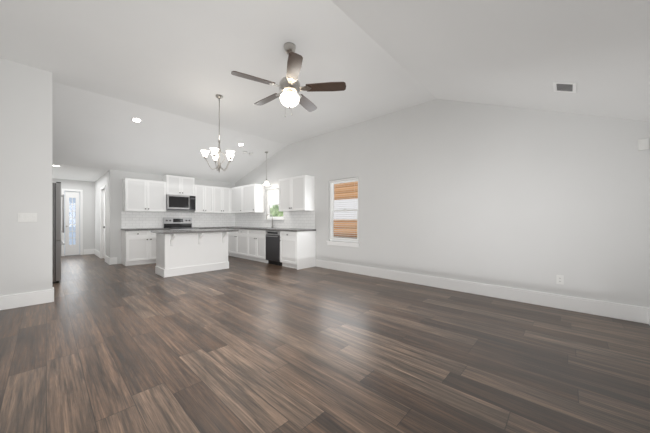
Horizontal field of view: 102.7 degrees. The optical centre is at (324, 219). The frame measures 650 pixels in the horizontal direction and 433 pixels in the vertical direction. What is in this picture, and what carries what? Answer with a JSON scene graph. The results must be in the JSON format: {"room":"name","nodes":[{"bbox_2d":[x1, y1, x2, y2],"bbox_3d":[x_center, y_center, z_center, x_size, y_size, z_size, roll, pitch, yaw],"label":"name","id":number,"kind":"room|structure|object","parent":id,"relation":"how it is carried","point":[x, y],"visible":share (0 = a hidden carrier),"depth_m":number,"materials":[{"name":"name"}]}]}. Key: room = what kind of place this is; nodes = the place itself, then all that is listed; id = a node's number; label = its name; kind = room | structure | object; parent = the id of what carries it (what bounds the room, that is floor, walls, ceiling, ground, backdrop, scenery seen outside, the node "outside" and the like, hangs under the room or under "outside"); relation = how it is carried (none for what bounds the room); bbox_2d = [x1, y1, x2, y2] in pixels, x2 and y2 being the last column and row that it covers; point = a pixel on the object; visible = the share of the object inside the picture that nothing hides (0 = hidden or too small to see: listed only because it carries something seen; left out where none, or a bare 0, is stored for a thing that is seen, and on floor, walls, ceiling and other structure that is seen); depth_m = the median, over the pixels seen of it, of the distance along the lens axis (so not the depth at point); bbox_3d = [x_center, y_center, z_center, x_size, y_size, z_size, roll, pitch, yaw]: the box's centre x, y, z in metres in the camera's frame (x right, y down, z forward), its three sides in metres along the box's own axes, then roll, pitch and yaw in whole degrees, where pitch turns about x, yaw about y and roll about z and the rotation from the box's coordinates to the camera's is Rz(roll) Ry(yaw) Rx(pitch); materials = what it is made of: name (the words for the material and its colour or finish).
{"room":"empty living room","nodes":[
{"label":"empty living room","id":0,"kind":"room"},
{"bbox_2d":[0,58,51,295],"bbox_3d":[-4.159,-0.650,3.400,0.140,3.600,0.820,0,0,43],"label":"wall","id":1,"kind":"structure","parent":0,"point":[25,90],"depth_m":3.46,"materials":[{"name":"grey paint"}]},
{"bbox_2d":[18,213,36,221],"bbox_3d":[-3.980,-0.035,3.479,0.011,0.120,0.170,0,0,43],"label":"light switch","id":2,"kind":"object","parent":1,"relation":"attached to","point":[22,217],"visible":1,"depth_m":3.48,"materials":[{"name":"white plastic"}]},
{"bbox_2d":[52,171,108,256],"bbox_3d":[-7.178,-0.650,7.391,3.100,3.600,1.500,0,0,43],"label":"wall","id":3,"kind":"structure","parent":0,"point":[91,190],"depth_m":8.56,"materials":[{"name":"grey paint"}]},
{"bbox_2d":[65,191,79,255],"bbox_3d":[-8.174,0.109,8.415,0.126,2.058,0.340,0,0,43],"label":"entry door","id":4,"kind":"structure","parent":3,"relation":"in","point":[72,199],"depth_m":8.44,"materials":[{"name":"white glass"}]},
{"bbox_2d":[62,189,82,255],"bbox_3d":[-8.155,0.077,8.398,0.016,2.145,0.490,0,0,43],"label":"door frame","id":5,"kind":"structure","parent":3,"relation":"attached to","point":[63,190],"depth_m":8.53,"materials":[{"name":"white wood"}]},
{"bbox_2d":[100,185,105,257],"bbox_3d":[-6.343,0.092,7.531,0.980,2.115,0.156,0,0,43],"label":"door frame","id":6,"kind":"structure","parent":3,"relation":"attached to","point":[104,186],"depth_m":7.77,"materials":[{"name":"white wood"}]},
{"bbox_2d":[103,190,104,258],"bbox_3d":[-6.370,0.124,7.501,0.830,2.028,0.127,0,0,43],"label":"closet door","id":7,"kind":"structure","parent":3,"relation":"in","point":[103,190],"depth_m":7.65,"materials":[{"name":"white wood"}]},
{"bbox_2d":[109,170,234,263],"bbox_3d":[-5.410,-0.650,6.911,0.140,3.600,6.370,0,0,43],"label":"wall","id":8,"kind":"structure","parent":0,"point":[116,178],"depth_m":6.81,"materials":[{"name":"grey paint"}]},
{"bbox_2d":[0,254,649,432],"bbox_3d":[-3.055,1.200,4.811,12.650,0.100,6.510,0,0,43],"label":"floor","id":9,"kind":"structure","parent":0,"point":[248,346],"depth_m":2.14,"materials":[{"name":"wood"}]},
{"bbox_2d":[52,182,64,282],"bbox_3d":[-5.424,0.228,4.819,0.912,1.845,0.830,0,0,43],"label":"refrigerator","id":10,"kind":"object","parent":9,"relation":"on","point":[56,187],"visible":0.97,"depth_m":4.73,"materials":[{"name":"silver metal"}]},
{"bbox_2d":[163,217,198,229],"bbox_3d":[-4.184,0.537,7.580,0.717,1.225,0.760,0,0,43],"label":"stove","id":11,"kind":"object","parent":9,"relation":"on","point":[174,223],"visible":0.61,"depth_m":7.68,"materials":[{"name":"silver metal"}]},
{"bbox_2d":[150,229,238,277],"bbox_3d":[-2.885,0.689,5.835,0.940,0.922,1.540,0,0,43],"label":"kitchen island","id":12,"kind":"object","parent":9,"relation":"on","point":[178,252],"visible":1,"depth_m":5.58,"materials":[{"name":"white painted wood"},{"name":"granite countertop"}]},
{"bbox_2d":[121,214,315,269],"bbox_3d":[-2.798,0.483,6.631,4.057,1.333,3.212,0,0,43],"label":"base cabinet","id":13,"kind":"object","parent":9,"relation":"on","point":[138,245],"visible":0.64,"depth_m":6.67,"materials":[{"name":"white wood"}]},
{"bbox_2d":[266,230,281,265],"bbox_3d":[-1.161,0.713,6.842,0.600,0.875,0.630,0,0,43],"label":"dishwasher","id":14,"kind":"object","parent":9,"relation":"on","point":[272,237],"visible":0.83,"depth_m":6.64,"materials":[{"name":"black plastic"}]},
{"bbox_2d":[0,0,649,182],"bbox_3d":[-3.091,-1.596,4.845,13.070,1.268,6.510,0,0,43],"label":"ceiling","id":15,"kind":"structure","parent":0,"point":[164,64],"depth_m":3.08,"materials":[{"name":"paint"}]},
{"bbox_2d":[131,118,141,122],"bbox_3d":[-3.657,-1.938,5.051,0.170,0.048,0.176,0,0,43],"label":"recessed light","id":16,"kind":"object","parent":15,"relation":"in","point":[136,120],"visible":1,"depth_m":5.05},
{"bbox_2d":[200,94,234,171],"bbox_3d":[-1.767,-1.427,4.354,0.543,1.285,0.545,0,0,43],"label":"chandelier","id":17,"kind":"object","parent":15,"relation":"hanging from","point":[214,151],"visible":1,"depth_m":4.30,"materials":[{"name":"white glass"}]},
{"bbox_2d":[264,152,269,185],"bbox_3d":[-1.651,-1.450,7.350,0.180,0.939,0.178,0,0,43],"label":"pendant light","id":18,"kind":"object","parent":15,"relation":"hanging from","point":[266,183],"visible":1,"depth_m":7.35,"materials":[{"name":"white glass"}]},
{"bbox_2d":[231,42,345,116],"bbox_3d":[-0.457,-1.645,3.126,1.246,0.849,1.289,0,0,43],"label":"ceiling fan","id":19,"kind":"object","parent":15,"relation":"hanging from","point":[289,86],"depth_m":3.02,"materials":[{"name":"brown wood"}]},
{"bbox_2d":[553,82,576,92],"bbox_3d":[2.494,-1.379,2.706,0.178,0.082,0.260,0,0,43],"label":"vent register","id":20,"kind":"object","parent":15,"relation":"attached to","point":[568,87],"depth_m":2.70,"materials":[{"name":"white metal"}]},
{"bbox_2d":[235,99,649,307],"bbox_3d":[0.251,-0.650,6.083,9.550,3.600,0.140,0,0,43],"label":"wall","id":21,"kind":"structure","parent":0,"point":[498,195],"depth_m":3.90,"materials":[{"name":"grey paint"}]},
{"bbox_2d":[121,211,314,228],"bbox_3d":[-2.811,-0.001,6.655,4.010,0.454,3.200,0,0,43],"label":"tile backsplash","id":22,"kind":"structure","parent":21,"relation":"attached to","point":[297,219],"depth_m":7.53,"materials":[{"name":"white tile"}]},
{"bbox_2d":[123,175,314,212],"bbox_3d":[-2.801,-0.755,6.664,4.007,1.050,3.167,0,0,43],"label":"upper cabinet","id":23,"kind":"object","parent":21,"relation":"attached to","point":[297,193],"visible":0.96,"depth_m":7.28,"materials":[{"name":"white wood"}]},
{"bbox_2d":[166,194,195,210],"bbox_3d":[-4.286,-0.500,7.675,0.439,0.431,0.752,0,0,43],"label":"over-the-range microwave","id":24,"kind":"object","parent":23,"relation":"attached to","point":[173,202],"visible":0.99,"depth_m":7.54,"materials":[{"name":"silver metal"}]},
{"bbox_2d":[264,189,283,222],"bbox_3d":[-1.452,-0.417,7.644,0.950,0.985,0.170,0,0,43],"label":"kitchen window","id":25,"kind":"structure","parent":21,"relation":"in","point":[272,195],"depth_m":7.74,"materials":[{"name":"glass"}]},
{"bbox_2d":[0,249,649,324],"bbox_3d":[-2.693,1.060,5.198,12.370,0.180,5.170,0,0,43],"label":"baseboard","id":26,"kind":"structure","parent":21,"relation":"attached to","point":[633,313],"depth_m":3.60,"materials":[{"name":"white wood"}]},
{"bbox_2d":[326,179,359,246],"bbox_3d":[0.431,-0.172,5.888,0.940,1.515,0.170,0,0,43],"label":"living room window","id":27,"kind":"structure","parent":21,"relation":"in","point":[347,227],"depth_m":5.92,"materials":[{"name":"glass"}]},
{"bbox_2d":[329,177,357,240],"bbox_3d":[0.417,-0.236,5.872,0.840,1.368,0.050,0,0,43],"label":"blind","id":28,"kind":"object","parent":27,"relation":"attached to","point":[355,178],"visible":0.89,"depth_m":5.89,"materials":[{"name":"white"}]},
{"bbox_2d":[556,275,563,284],"bbox_3d":[3.049,0.775,3.372,0.072,0.116,0.008,0,0,43],"label":"outlet plate","id":29,"kind":"object","parent":21,"relation":"attached to","point":[559,278],"visible":1,"depth_m":3.37,"materials":[{"name":"white plastic"}]},
{"bbox_2d":[638,138,649,150],"bbox_3d":[3.546,-0.840,2.894,0.080,0.120,0.030,0,0,43],"label":"sensor","id":30,"kind":"object","parent":21,"relation":"attached to","point":[643,144],"visible":1,"depth_m":2.88,"materials":[{"name":"white plastic"}]}
]}

